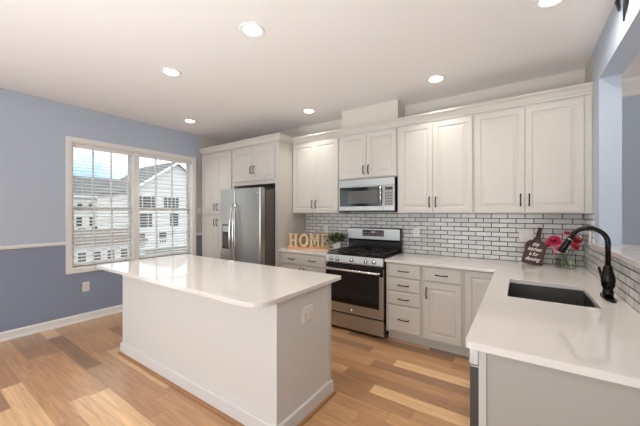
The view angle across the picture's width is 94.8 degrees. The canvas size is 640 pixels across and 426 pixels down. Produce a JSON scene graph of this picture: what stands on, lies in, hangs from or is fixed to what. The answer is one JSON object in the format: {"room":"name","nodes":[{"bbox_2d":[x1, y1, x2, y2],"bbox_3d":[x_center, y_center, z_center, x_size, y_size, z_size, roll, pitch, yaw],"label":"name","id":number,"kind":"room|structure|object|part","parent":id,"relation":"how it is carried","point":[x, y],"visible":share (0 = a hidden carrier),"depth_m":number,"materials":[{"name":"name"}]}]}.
{"room":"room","nodes":[
{"label":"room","id":0,"kind":"room"},
{"bbox_2d":[0,88,226,331],"bbox_3d":[-3.660,0.018,3.270,0.150,2.824,6.490,0,0,34],"label":"wall","id":1,"kind":"structure","parent":0,"point":[36,288],"depth_m":3.59,"materials":[{"name":"blue paint"}]},
{"bbox_2d":[0,304,122,341],"bbox_3d":[-3.782,1.380,2.930,0.030,0.100,5.790,0,0,34],"label":"baseboard","id":2,"kind":"structure","parent":1,"relation":"attached to","point":[36,328],"depth_m":3.67,"materials":[{"name":"white paint"}]},
{"bbox_2d":[82,281,89,291],"bbox_3d":[-3.119,0.982,3.922,0.010,0.125,0.078,0,0,34],"label":"wall outlet","id":3,"kind":"object","parent":1,"relation":"attached to","point":[85,285],"visible":1,"depth_m":3.92,"materials":[{"name":"white plastic"}]},
{"bbox_2d":[0,233,201,249],"bbox_3d":[-3.617,0.390,3.180,0.022,0.040,6.389,0,0,34],"label":"trim","id":4,"kind":"structure","parent":1,"relation":"attached to","point":[199,234],"depth_m":3.49,"materials":[{"name":"white paint"}]},
{"bbox_2d":[66,136,195,274],"bbox_3d":[-2.781,-0.100,4.535,0.160,1.770,1.820,0,0,34],"label":"window","id":5,"kind":"structure","parent":1,"relation":"in","point":[136,171],"depth_m":4.39,"materials":[{"name":"white paint"}]},
{"bbox_3d":[-3.093,-0.480,4.174,0.004,0.793,0.658,0,0,34],"label":"pane","id":6,"kind":"part","parent":5,"relation":"part of","materials":[{"name":"white"}]},
{"bbox_3d":[-3.072,0.309,4.160,0.004,0.731,0.658,0,0,34],"label":"pane","id":7,"kind":"part","parent":5,"relation":"part of","materials":[{"name":"white"}]},
{"bbox_3d":[-3.072,0.309,4.160,0.024,0.799,0.726,0,0,34],"label":"sash","id":8,"kind":"part","parent":5,"relation":"part of","materials":[{"name":"white paint"}]},
{"bbox_2d":[73,143,132,265],"bbox_3d":[-3.031,-0.107,4.132,0.064,1.604,0.718,0,0,34],"label":"window blind","id":9,"kind":"object","parent":5,"relation":"attached to","point":[125,153],"visible":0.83,"depth_m":4.12,"materials":[{"name":"white plastic"}]},
{"bbox_3d":[-3.036,0.688,4.136,0.048,0.015,0.710,0,0,34],"label":"rail","id":10,"kind":"part","parent":9,"relation":"part of","materials":[{"name":"white plastic"}]},
{"bbox_3d":[-2.868,-0.105,4.338,0.001,1.580,0.003,0,0,34],"label":"ladder cord","id":11,"kind":"part","parent":9,"relation":"part of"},
{"bbox_3d":[-3.093,-0.480,4.174,0.024,0.861,0.726,0,0,34],"label":"sash","id":12,"kind":"part","parent":5,"relation":"part of","materials":[{"name":"white paint"}]},
{"bbox_3d":[-2.600,-0.480,4.899,0.004,0.793,0.798,0,0,34],"label":"pane","id":13,"kind":"part","parent":5,"relation":"part of","materials":[{"name":"white"}]},
{"bbox_3d":[-2.579,0.309,4.885,0.004,0.731,0.798,0,0,34],"label":"pane","id":14,"kind":"part","parent":5,"relation":"part of","materials":[{"name":"white"}]},
{"bbox_3d":[-2.579,0.309,4.885,0.024,0.799,0.866,0,0,34],"label":"sash","id":15,"kind":"part","parent":5,"relation":"part of","materials":[{"name":"white paint"}]},
{"bbox_2d":[139,154,190,257],"bbox_3d":[-2.538,-0.107,4.856,0.064,1.604,0.858,0,0,34],"label":"window blind","id":16,"kind":"object","parent":5,"relation":"attached to","point":[140,155],"visible":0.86,"depth_m":4.82,"materials":[{"name":"white plastic"}]},
{"bbox_3d":[-2.543,0.688,4.860,0.048,0.015,0.850,0,0,34],"label":"rail","id":17,"kind":"part","parent":16,"relation":"part of","materials":[{"name":"white plastic"}]},
{"bbox_3d":[-2.600,-0.480,4.899,0.024,0.861,0.866,0,0,34],"label":"sash","id":18,"kind":"part","parent":5,"relation":"part of","materials":[{"name":"white paint"}]},
{"bbox_2d":[0,312,469,425],"bbox_3d":[0.159,1.460,0.980,9.040,0.060,7.200,0,0,34],"label":"floor","id":19,"kind":"structure","parent":0,"point":[75,374],"depth_m":2.45,"materials":[{"name":"brown wood"}]},
{"bbox_2d":[202,149,232,258],"bbox_3d":[-1.602,0.193,5.265,0.828,2.475,0.674,0,0,34],"label":"pantry cabinet","id":20,"kind":"object","parent":19,"relation":"on","point":[217,167],"visible":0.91,"depth_m":5.06,"materials":[{"name":"paint"}]},
{"bbox_3d":[-1.932,0.675,5.136,0.396,1.260,0.020,0,0,34],"label":"door","id":21,"kind":"part","parent":20,"relation":"part of","materials":[{"name":"paint"}]},
{"bbox_3d":[-1.932,-0.500,5.136,0.396,1.030,0.020,0,0,34],"label":"door","id":22,"kind":"part","parent":20,"relation":"part of","materials":[{"name":"paint"}]},
{"bbox_3d":[-1.605,0.675,4.913,0.390,1.260,0.020,0,0,34],"label":"door","id":23,"kind":"part","parent":20,"relation":"part of","materials":[{"name":"paint"}]},
{"bbox_3d":[-1.605,-0.500,4.913,0.390,1.030,0.020,0,0,34],"label":"door","id":24,"kind":"part","parent":20,"relation":"part of","materials":[{"name":"paint"}]},
{"bbox_2d":[199,82,592,154],"bbox_3d":[0.114,-1.082,3.884,5.219,0.088,0.367,0,0,34],"label":"crown molding","id":25,"kind":"structure","parent":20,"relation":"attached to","point":[583,89],"depth_m":3.31,"materials":[{"name":"paint"}]},
{"bbox_2d":[117,275,335,425],"bbox_3d":[-0.966,0.989,2.664,2.183,0.883,0.691,0,0,34],"label":"kitchen island","id":26,"kind":"object","parent":19,"relation":"on","point":[262,366],"visible":0.89,"depth_m":2.12,"materials":[{"name":"paint"}]},
{"bbox_2d":[96,254,340,307],"bbox_3d":[-1.020,0.531,2.667,2.263,0.030,0.947,0,0,34],"label":"island countertop","id":27,"kind":"structure","parent":26,"relation":"on","point":[243,284],"depth_m":2.32,"materials":[{"name":"white stone"}]},
{"bbox_3d":[-0.966,1.419,2.664,2.183,0.020,0.691,0,0,34],"label":"shoe molding","id":28,"kind":"part","parent":26,"relation":"part of","materials":[{"name":"brown wood"}]},
{"bbox_3d":[-0.966,1.373,2.664,2.147,0.113,0.655,0,0,34],"label":"baseboard","id":29,"kind":"part","parent":26,"relation":"part of","materials":[{"name":"paint"}]},
{"bbox_2d":[302,304,312,323],"bbox_3d":[-0.085,0.708,2.071,0.010,0.105,0.122,0,0,34],"label":"wall outlet","id":30,"kind":"object","parent":26,"relation":"attached to","point":[307,312],"visible":1,"depth_m":2.06,"materials":[{"name":"white plastic"}]},
{"bbox_3d":[0.066,0.939,2.323,0.032,0.782,0.034,0,0,34],"label":"corner trim","id":31,"kind":"part","parent":26,"relation":"part of","materials":[{"name":"paint"}]},
{"bbox_2d":[221,187,274,265],"bbox_3d":[-0.957,0.537,4.577,0.868,1.785,0.947,0,0,34],"label":"refrigerator","id":32,"kind":"object","parent":19,"relation":"on","point":[247,214],"visible":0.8,"depth_m":4.20,"materials":[{"name":"grey metal"}]},
{"bbox_3d":[-1.365,0.482,4.443,0.344,1.675,0.088,0,0,34],"label":"door","id":33,"kind":"part","parent":32,"relation":"part of","materials":[{"name":"metal"}]},
{"bbox_3d":[-1.300,0.320,4.290,0.034,0.906,0.086,0,0,34],"label":"handle","id":34,"kind":"part","parent":32,"relation":"part of","materials":[{"name":"silver metal"}]},
{"bbox_3d":[-1.240,0.320,4.250,0.034,0.906,0.086,0,0,34],"label":"handle","id":35,"kind":"part","parent":32,"relation":"part of","materials":[{"name":"silver metal"}]},
{"bbox_3d":[-1.003,0.482,4.197,0.516,1.675,0.088,0,0,34],"label":"door","id":36,"kind":"part","parent":32,"relation":"part of","materials":[{"name":"metal"}]},
{"bbox_2d":[233,141,305,266],"bbox_3d":[-0.837,0.193,4.744,1.020,2.475,0.674,0,0,34],"label":"tall cabinet","id":37,"kind":"object","parent":19,"relation":"on","point":[270,164],"visible":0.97,"depth_m":4.39,"materials":[{"name":"paint"}]},
{"bbox_3d":[-1.216,-0.745,4.649,0.448,0.500,0.020,0,0,34],"label":"door","id":38,"kind":"part","parent":37,"relation":"part of","materials":[{"name":"paint"}]},
{"bbox_3d":[-0.839,-0.745,4.393,0.459,0.500,0.020,0,0,34],"label":"door","id":39,"kind":"part","parent":37,"relation":"part of","materials":[{"name":"paint"}]},
{"bbox_3d":[-0.416,0.193,4.479,0.026,2.475,0.639,0,0,34],"label":"panel","id":40,"kind":"part","parent":37,"relation":"part of","materials":[{"name":"paint"}]},
{"bbox_2d":[280,251,327,272],"bbox_3d":[-0.080,0.989,4.229,0.806,0.883,0.674,0,0,34],"label":"base cabinet","id":41,"kind":"object","parent":19,"relation":"on","point":[306,262],"visible":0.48,"depth_m":3.96,"materials":[{"name":"paint"}]},
{"bbox_3d":[-0.389,1.015,4.086,0.371,0.580,0.020,0,0,34],"label":"door","id":42,"kind":"part","parent":41,"relation":"part of","materials":[{"name":"paint"}]},
{"bbox_3d":[-0.234,0.634,3.981,0.745,0.148,0.020,0,0,34],"label":"drawer","id":43,"kind":"part","parent":41,"relation":"part of","materials":[{"name":"paint"}]},
{"bbox_2d":[278,245,347,255],"bbox_3d":[-0.074,0.531,4.234,0.810,0.030,0.659,0,0,34],"label":"countertop","id":44,"kind":"structure","parent":41,"relation":"on","point":[322,252],"depth_m":4.05,"materials":[{"name":"white stone"}]},
{"bbox_2d":[288,233,328,248],"bbox_3d":[-0.165,0.407,4.287,0.600,0.216,0.070,0,0,0],"label":"home sign","id":45,"kind":"object","parent":44,"relation":"on","point":[323,246],"visible":0.98,"depth_m":4.27,"materials":[{"name":"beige wood"}]},
{"bbox_2d":[325,232,346,248],"bbox_3d":[0.217,0.394,4.202,0.265,0.242,0.318,0,0,36],"label":"potted plant","id":46,"kind":"object","parent":44,"relation":"on","point":[336,243],"visible":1,"depth_m":4.16,"materials":[{"name":"green plant"}]},
{"bbox_3d":[0.240,0.463,4.203,0.107,0.104,0.107,0,0,8],"label":"pot","id":47,"kind":"part","parent":46,"relation":"part of","materials":[{"name":"white ceramic"}]},
{"bbox_3d":[-0.079,1.015,3.876,0.371,0.580,0.020,0,0,34],"label":"door","id":48,"kind":"part","parent":41,"relation":"part of","materials":[{"name":"paint"}]},
{"bbox_2d":[325,227,401,336],"bbox_3d":[0.554,0.800,3.743,0.766,1.200,0.717,0,0,34],"label":"gas range","id":49,"kind":"object","parent":19,"relation":"on","point":[358,300],"visible":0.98,"depth_m":3.52,"materials":[{"name":"silver metal"}]},
{"bbox_3d":[0.373,0.682,3.476,0.722,0.029,0.072,0,0,34],"label":"handle","id":50,"kind":"part","parent":49,"relation":"part of","materials":[{"name":"silver metal"}]},
{"bbox_3d":[0.404,0.562,3.521,0.762,0.100,0.063,0,0,34],"label":"control panel","id":51,"kind":"part","parent":49,"relation":"part of","materials":[{"name":"metal"}]},
{"bbox_3d":[0.402,0.921,3.519,0.760,0.573,0.036,0,0,34],"label":"oven door","id":52,"kind":"part","parent":49,"relation":"part of","materials":[{"name":"glass"}]},
{"bbox_3d":[0.403,1.310,3.521,0.760,0.170,0.032,0,0,34],"label":"storage drawer","id":53,"kind":"part","parent":49,"relation":"part of","materials":[{"name":"metal"}]},
{"bbox_2d":[327,250,400,258],"bbox_3d":[0.559,0.516,3.750,0.766,0.016,0.570,0,0,34],"label":"cooktop","id":54,"kind":"object","parent":49,"relation":"in","point":[345,255],"depth_m":3.59,"materials":[{"name":"black metal"}]},
{"bbox_3d":[0.730,0.278,4.011,0.752,0.155,0.066,0,0,34],"label":"backguard panel","id":55,"kind":"part","parent":49,"relation":"part of","materials":[{"name":"metal"}]},
{"bbox_2d":[386,262,423,345],"bbox_3d":[1.070,0.989,3.447,0.392,0.883,0.674,0,0,34],"label":"base cabinet","id":56,"kind":"object","parent":19,"relation":"on","point":[403,281],"visible":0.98,"depth_m":3.19,"materials":[{"name":"paint"}]},
{"bbox_3d":[0.912,1.163,3.201,0.357,0.285,0.020,0,0,34],"label":"drawer","id":57,"kind":"part","parent":56,"relation":"part of","materials":[{"name":"paint"}]},
{"bbox_3d":[0.912,0.940,3.201,0.357,0.139,0.020,0,0,34],"label":"drawer","id":58,"kind":"part","parent":56,"relation":"part of","materials":[{"name":"paint"}]},
{"bbox_3d":[0.912,0.789,3.201,0.357,0.140,0.020,0,0,34],"label":"drawer","id":59,"kind":"part","parent":56,"relation":"part of","materials":[{"name":"paint"}]},
{"bbox_3d":[0.912,0.634,3.201,0.357,0.148,0.020,0,0,34],"label":"drawer","id":60,"kind":"part","parent":56,"relation":"part of","materials":[{"name":"paint"}]},
{"bbox_2d":[422,265,465,355],"bbox_3d":[1.401,0.989,3.222,0.404,0.883,0.674,0,0,34],"label":"base cabinet","id":61,"kind":"object","parent":19,"relation":"on","point":[442,288],"visible":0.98,"depth_m":2.97,"materials":[{"name":"paint"}]},
{"bbox_3d":[1.238,1.015,2.980,0.365,0.580,0.020,0,0,34],"label":"door","id":62,"kind":"part","parent":61,"relation":"part of","materials":[{"name":"paint"}]},
{"bbox_3d":[1.238,0.634,2.980,0.365,0.148,0.020,0,0,34],"label":"drawer","id":63,"kind":"part","parent":61,"relation":"part of","materials":[{"name":"paint"}]},
{"bbox_2d":[469,349,478,425],"bbox_3d":[1.027,0.993,1.310,0.576,0.875,0.606,0,0,34],"label":"dishwasher","id":64,"kind":"object","parent":19,"relation":"on","point":[473,354],"visible":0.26,"depth_m":1.21,"materials":[{"name":"grey metal"}]},
{"bbox_3d":[0.804,0.593,1.462,0.038,0.069,0.606,0,0,34],"label":"control panel","id":65,"kind":"part","parent":64,"relation":"part of","materials":[{"name":"metal"}]},
{"bbox_2d":[464,270,493,356],"bbox_3d":[1.978,0.989,2.850,0.965,0.883,0.639,0,0,34],"label":"base cabinet","id":66,"kind":"object","parent":19,"relation":"on","point":[476,283],"visible":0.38,"depth_m":2.82,"materials":[{"name":"paint"}]},
{"bbox_2d":[385,253,639,388],"bbox_3d":[1.130,0.531,2.316,1.774,0.030,2.477,0,0,34],"label":"countertop","id":67,"kind":"structure","parent":66,"relation":"on","point":[602,342],"depth_m":1.37,"materials":[{"name":"white stone"}]},
{"bbox_2d":[521,227,545,265],"bbox_3d":[2.157,0.330,2.951,0.138,0.370,0.192,0,0,-32],"label":"board","id":68,"kind":"object","parent":67,"relation":"on","point":[534,251],"visible":1,"depth_m":2.94,"materials":[{"name":"brown wood"}]},
{"bbox_2d":[508,283,596,307],"bbox_3d":[1.505,0.652,1.946,0.470,0.211,0.620,0,0,34],"label":"sink","id":69,"kind":"object","parent":67,"relation":"in","point":[542,293],"visible":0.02,"depth_m":2.17,"materials":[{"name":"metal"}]},
{"bbox_2d":[555,252,575,268],"bbox_3d":[2.316,0.446,2.779,0.120,0.139,0.120,0,0,20],"label":"glass vase","id":70,"kind":"object","parent":67,"relation":"on","point":[562,260],"visible":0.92,"depth_m":2.73,"materials":[{"name":"clear glass"}]},
{"bbox_2d":[546,235,561,245],"bbox_3d":[2.240,0.356,2.777,0.172,0.289,0.114,0,0,34],"label":"peony","id":71,"kind":"object","parent":70,"relation":"in","point":[553,240],"visible":0.97,"depth_m":2.76,"materials":[{"name":"pink plant"}]},
{"bbox_2d":[552,244,560,252],"bbox_3d":[2.261,0.395,2.740,0.161,0.212,0.086,0,0,-3],"label":"peony","id":72,"kind":"object","parent":70,"relation":"in","point":[555,247],"visible":0.59,"depth_m":2.73,"materials":[{"name":"pink plant"}]},
{"bbox_2d":[561,231,570,252],"bbox_3d":[2.319,0.334,2.773,0.092,0.333,0.075,0,0,34],"label":"peony","id":73,"kind":"object","parent":70,"relation":"in","point":[566,233],"visible":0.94,"depth_m":2.77,"materials":[{"name":"pink plant"}]},
{"bbox_2d":[567,243,579,253],"bbox_3d":[2.310,0.386,2.719,0.084,0.229,0.146,0,0,-28],"label":"peony","id":74,"kind":"object","parent":70,"relation":"in","point":[575,246],"visible":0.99,"depth_m":2.67,"materials":[{"name":"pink plant"}]},
{"bbox_2d":[570,235,582,248],"bbox_3d":[2.341,0.350,2.726,0.143,0.302,0.097,0,0,34],"label":"peony","id":75,"kind":"object","parent":70,"relation":"in","point":[577,239],"visible":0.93,"depth_m":2.69,"materials":[{"name":"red plant"}]},
{"bbox_2d":[558,226,616,302],"bbox_3d":[1.664,0.299,1.843,0.273,0.434,0.250,0,0,34],"label":"kitchen faucet","id":76,"kind":"object","parent":67,"relation":"on","point":[607,276],"visible":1,"depth_m":1.78,"materials":[{"name":"black metal"}]},
{"bbox_3d":[1.749,0.511,1.785,0.060,0.008,0.250,0,0,34],"label":"deck plate","id":77,"kind":"part","parent":76,"relation":"part of","materials":[{"name":"black metal"}]},
{"bbox_2d":[479,351,639,425],"bbox_3d":[0.919,0.989,1.012,0.657,0.883,0.028,0,0,34],"label":"peninsula end panel","id":78,"kind":"object","parent":19,"relation":"on","point":[512,392],"visible":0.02,"depth_m":1.07,"materials":[{"name":"paint"}]},
{"bbox_3d":[0.659,0.989,1.189,0.028,0.883,0.028,0,0,34],"label":"corner post","id":79,"kind":"part","parent":78,"relation":"part of","materials":[{"name":"paint"}]},
{"bbox_2d":[0,0,639,142],"bbox_3d":[0.159,-1.444,0.980,9.040,0.100,7.200,0,0,34],"label":"ceiling","id":80,"kind":"structure","parent":0,"point":[330,58],"depth_m":2.52,"materials":[{"name":"paint"}]},
{"bbox_2d":[160,67,181,76],"bbox_3d":[-1.473,-1.390,2.907,0.190,0.007,0.190,0,0,34],"label":"recessed light","id":81,"kind":"object","parent":80,"relation":"in","point":[167,71],"visible":1,"depth_m":2.90,"materials":[{"name":"white paint"}]},
{"bbox_2d":[183,119,196,122],"bbox_3d":[-1.970,-1.390,4.454,0.190,0.007,0.190,0,0,34],"label":"recessed light","id":82,"kind":"object","parent":80,"relation":"in","point":[184,120],"visible":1,"depth_m":4.46,"materials":[{"name":"white paint"}]},
{"bbox_2d":[239,22,264,37],"bbox_3d":[-0.518,-1.390,2.239,0.190,0.007,0.190,0,0,34],"label":"recessed light","id":83,"kind":"object","parent":80,"relation":"in","point":[249,29],"visible":1,"depth_m":2.23,"materials":[{"name":"white paint"}]},
{"bbox_2d":[302,109,315,113],"bbox_3d":[-0.150,-1.390,4.018,0.190,0.007,0.190,0,0,34],"label":"recessed light","id":84,"kind":"object","parent":80,"relation":"in","point":[308,111],"visible":1,"depth_m":4.02,"materials":[{"name":"white paint"}]},
{"bbox_2d":[426,75,445,82],"bbox_3d":[1.207,-1.390,3.059,0.190,0.007,0.190,0,0,34],"label":"recessed light","id":85,"kind":"object","parent":80,"relation":"in","point":[436,78],"visible":1,"depth_m":3.05,"materials":[{"name":"white paint"}]},
{"bbox_2d":[534,0,564,8],"bbox_3d":[1.509,-1.390,1.912,0.190,0.007,0.190,0,0,34],"label":"recessed light","id":86,"kind":"object","parent":80,"relation":"in","point":[544,4],"visible":1,"depth_m":1.95,"materials":[{"name":"white paint"}]},
{"bbox_2d":[229,69,584,213],"bbox_3d":[0.400,0.018,4.384,5.310,2.824,0.120,0,0,34],"label":"wall","id":87,"kind":"structure","parent":0,"point":[577,77],"depth_m":3.36,"materials":[{"name":"beige paint"}]},
{"bbox_2d":[293,137,350,212],"bbox_3d":[0.004,-0.520,4.348,0.812,1.050,0.384,0,0,34],"label":"upper cabinet","id":88,"kind":"object","parent":87,"relation":"attached to","point":[316,180],"visible":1,"depth_m":4.20,"materials":[{"name":"paint"}]},
{"bbox_3d":[-0.242,-0.511,4.337,0.392,1.008,0.020,0,0,34],"label":"door","id":89,"kind":"part","parent":88,"relation":"part of","materials":[{"name":"paint"}]},
{"bbox_3d":[0.085,-0.511,4.115,0.392,1.008,0.020,0,0,34],"label":"door","id":90,"kind":"part","parent":88,"relation":"part of","materials":[{"name":"paint"}]},
{"bbox_2d":[339,127,397,180],"bbox_3d":[0.677,-0.745,3.890,0.812,0.600,0.384,0,0,34],"label":"upper cabinet","id":91,"kind":"object","parent":87,"relation":"attached to","point":[373,154],"visible":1,"depth_m":3.73,"materials":[{"name":"paint"}]},
{"bbox_3d":[0.431,-0.736,3.880,0.392,0.558,0.020,0,0,34],"label":"door","id":92,"kind":"part","parent":91,"relation":"part of","materials":[{"name":"paint"}]},
{"bbox_2d":[339,177,397,211],"bbox_3d":[0.663,-0.225,3.871,0.778,0.423,0.383,0,0,34],"label":"microwave","id":93,"kind":"object","parent":91,"relation":"attached to","point":[372,194],"visible":0.99,"depth_m":3.71,"materials":[{"name":"silver metal"}]},
{"bbox_3d":[0.515,-0.209,3.787,0.603,0.248,0.002,0,0,34],"label":"door glass","id":94,"kind":"part","parent":93,"relation":"part of","materials":[{"name":"grey glass"}]},
{"bbox_3d":[0.522,-0.186,3.792,0.633,0.311,0.014,0,0,34],"label":"door","id":95,"kind":"part","parent":93,"relation":"part of","materials":[{"name":"metal"}]},
{"bbox_3d":[0.580,-0.391,3.754,0.772,0.091,0.011,0,0,34],"label":"vent panel","id":96,"kind":"part","parent":93,"relation":"part of","materials":[{"name":"metal"}]},
{"bbox_3d":[0.746,-0.206,3.609,0.022,0.252,0.044,0,0,34],"label":"handle","id":97,"kind":"part","parent":93,"relation":"part of","materials":[{"name":"silver metal"}]},
{"bbox_3d":[0.842,-0.186,3.575,0.137,0.311,0.013,0,0,34],"label":"control panel","id":98,"kind":"part","parent":93,"relation":"part of","materials":[{"name":"metal"}]},
{"bbox_3d":[0.758,-0.736,3.657,0.392,0.558,0.020,0,0,34],"label":"door","id":99,"kind":"part","parent":91,"relation":"part of","materials":[{"name":"paint"}]},
{"bbox_2d":[342,99,404,127],"bbox_3d":[0.704,-1.217,3.942,0.790,0.354,0.270,0,0,34],"label":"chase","id":100,"kind":"structure","parent":87,"relation":"attached to","point":[393,109],"depth_m":3.79,"materials":[{"name":"beige paint"}]},
{"bbox_2d":[398,114,473,212],"bbox_3d":[1.353,-0.520,3.430,0.818,1.050,0.384,0,0,34],"label":"upper cabinet","id":101,"kind":"object","parent":87,"relation":"attached to","point":[436,158],"visible":0.99,"depth_m":3.28,"materials":[{"name":"paint"}]},
{"bbox_3d":[1.105,-0.511,3.421,0.396,1.008,0.020,0,0,34],"label":"door","id":102,"kind":"part","parent":101,"relation":"part of","materials":[{"name":"paint"}]},
{"bbox_3d":[1.435,-0.511,3.197,0.396,1.008,0.020,0,0,34],"label":"door","id":103,"kind":"part","parent":101,"relation":"part of","materials":[{"name":"paint"}]},
{"bbox_2d":[306,213,583,265],"bbox_3d":[1.160,0.261,3.787,3.356,0.509,0.012,0,0,34],"label":"tile backsplash","id":104,"kind":"structure","parent":87,"relation":"attached to","point":[483,236],"depth_m":3.45,"materials":[{"name":"tile"}]},
{"bbox_2d":[324,225,327,232],"bbox_3d":[0.091,0.240,4.502,0.075,0.120,0.010,0,0,34],"label":"wall outlet","id":105,"kind":"object","parent":104,"relation":"attached to","point":[325,226],"visible":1,"depth_m":4.50,"materials":[{"name":"white plastic"}]},
{"bbox_2d":[413,227,418,236],"bbox_3d":[1.221,0.245,3.733,0.075,0.120,0.010,0,0,34],"label":"wall outlet","id":106,"kind":"object","parent":104,"relation":"attached to","point":[415,230],"visible":1,"depth_m":3.73,"materials":[{"name":"white plastic"}]},
{"bbox_2d":[519,230,533,240],"bbox_3d":[2.168,0.238,3.089,0.125,0.120,0.010,0,0,34],"label":"switch plate","id":107,"kind":"object","parent":104,"relation":"attached to","point":[524,235],"visible":0.95,"depth_m":3.09,"materials":[{"name":"white plastic"}]},
{"bbox_2d":[474,94,591,213],"bbox_3d":[2.072,-0.520,2.940,0.919,1.050,0.384,0,0,34],"label":"upper cabinet","id":108,"kind":"object","parent":87,"relation":"attached to","point":[533,158],"visible":1,"depth_m":2.79,"materials":[{"name":"paint"}]},
{"bbox_3d":[1.796,-0.511,2.951,0.426,1.008,0.020,0,0,34],"label":"door","id":109,"kind":"part","parent":108,"relation":"part of","materials":[{"name":"paint"}]},
{"bbox_3d":[2.150,-0.511,2.710,0.426,1.008,0.020,0,0,34],"label":"door","id":110,"kind":"part","parent":108,"relation":"part of","materials":[{"name":"paint"}]},
{"bbox_2d":[585,0,639,244],"bbox_3d":[0.852,0.018,0.212,0.130,2.824,6.510,0,0,34],"label":"wall","id":111,"kind":"structure","parent":0,"point":[618,43],"depth_m":2.29,"materials":[{"name":"blue paint"}]},
{"bbox_2d":[584,214,639,312],"bbox_3d":[1.859,0.261,1.819,0.012,0.509,2.480,0,0,34],"label":"tile backsplash","id":112,"kind":"structure","parent":111,"relation":"attached to","point":[627,286],"depth_m":1.85,"materials":[{"name":"tile"}]},
{"bbox_2d":[588,231,590,244],"bbox_3d":[2.368,0.220,2.586,0.010,0.120,0.078,0,0,34],"label":"wall outlet","id":113,"kind":"object","parent":112,"relation":"attached to","point":[589,232],"visible":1,"depth_m":2.57,"materials":[{"name":"white plastic"}]},
{"bbox_2d":[592,243,639,268],"bbox_3d":[1.826,0.261,1.485,0.372,0.034,2.010,0,0,34],"label":"bar ledge","id":114,"kind":"object","parent":111,"relation":"attached to","point":[628,253],"visible":0.88,"depth_m":1.86,"materials":[{"name":"white stone"}]},
{"bbox_2d":[614,0,628,21],"bbox_3d":[1.753,-1.253,1.674,0.026,0.240,0.540,0,0,34],"label":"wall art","id":115,"kind":"object","parent":111,"relation":"attached to","point":[617,2],"visible":1,"depth_m":1.73,"materials":[{"name":"black metal"}]},
{"bbox_2d":[622,95,639,244],"bbox_3d":[4.431,0.018,2.380,3.350,2.824,0.120,0,0,34],"label":"wall","id":116,"kind":"structure","parent":0,"point":[630,105],"depth_m":3.09,"materials":[{"name":"blue paint"}]},
{"bbox_2d":[622,76,639,96],"bbox_3d":[4.369,-1.312,2.289,3.350,0.164,0.100,0,0,34],"label":"trim","id":117,"kind":"structure","parent":116,"relation":"attached to","point":[630,86],"depth_m":3.06,"materials":[{"name":"white paint"}]}
]}

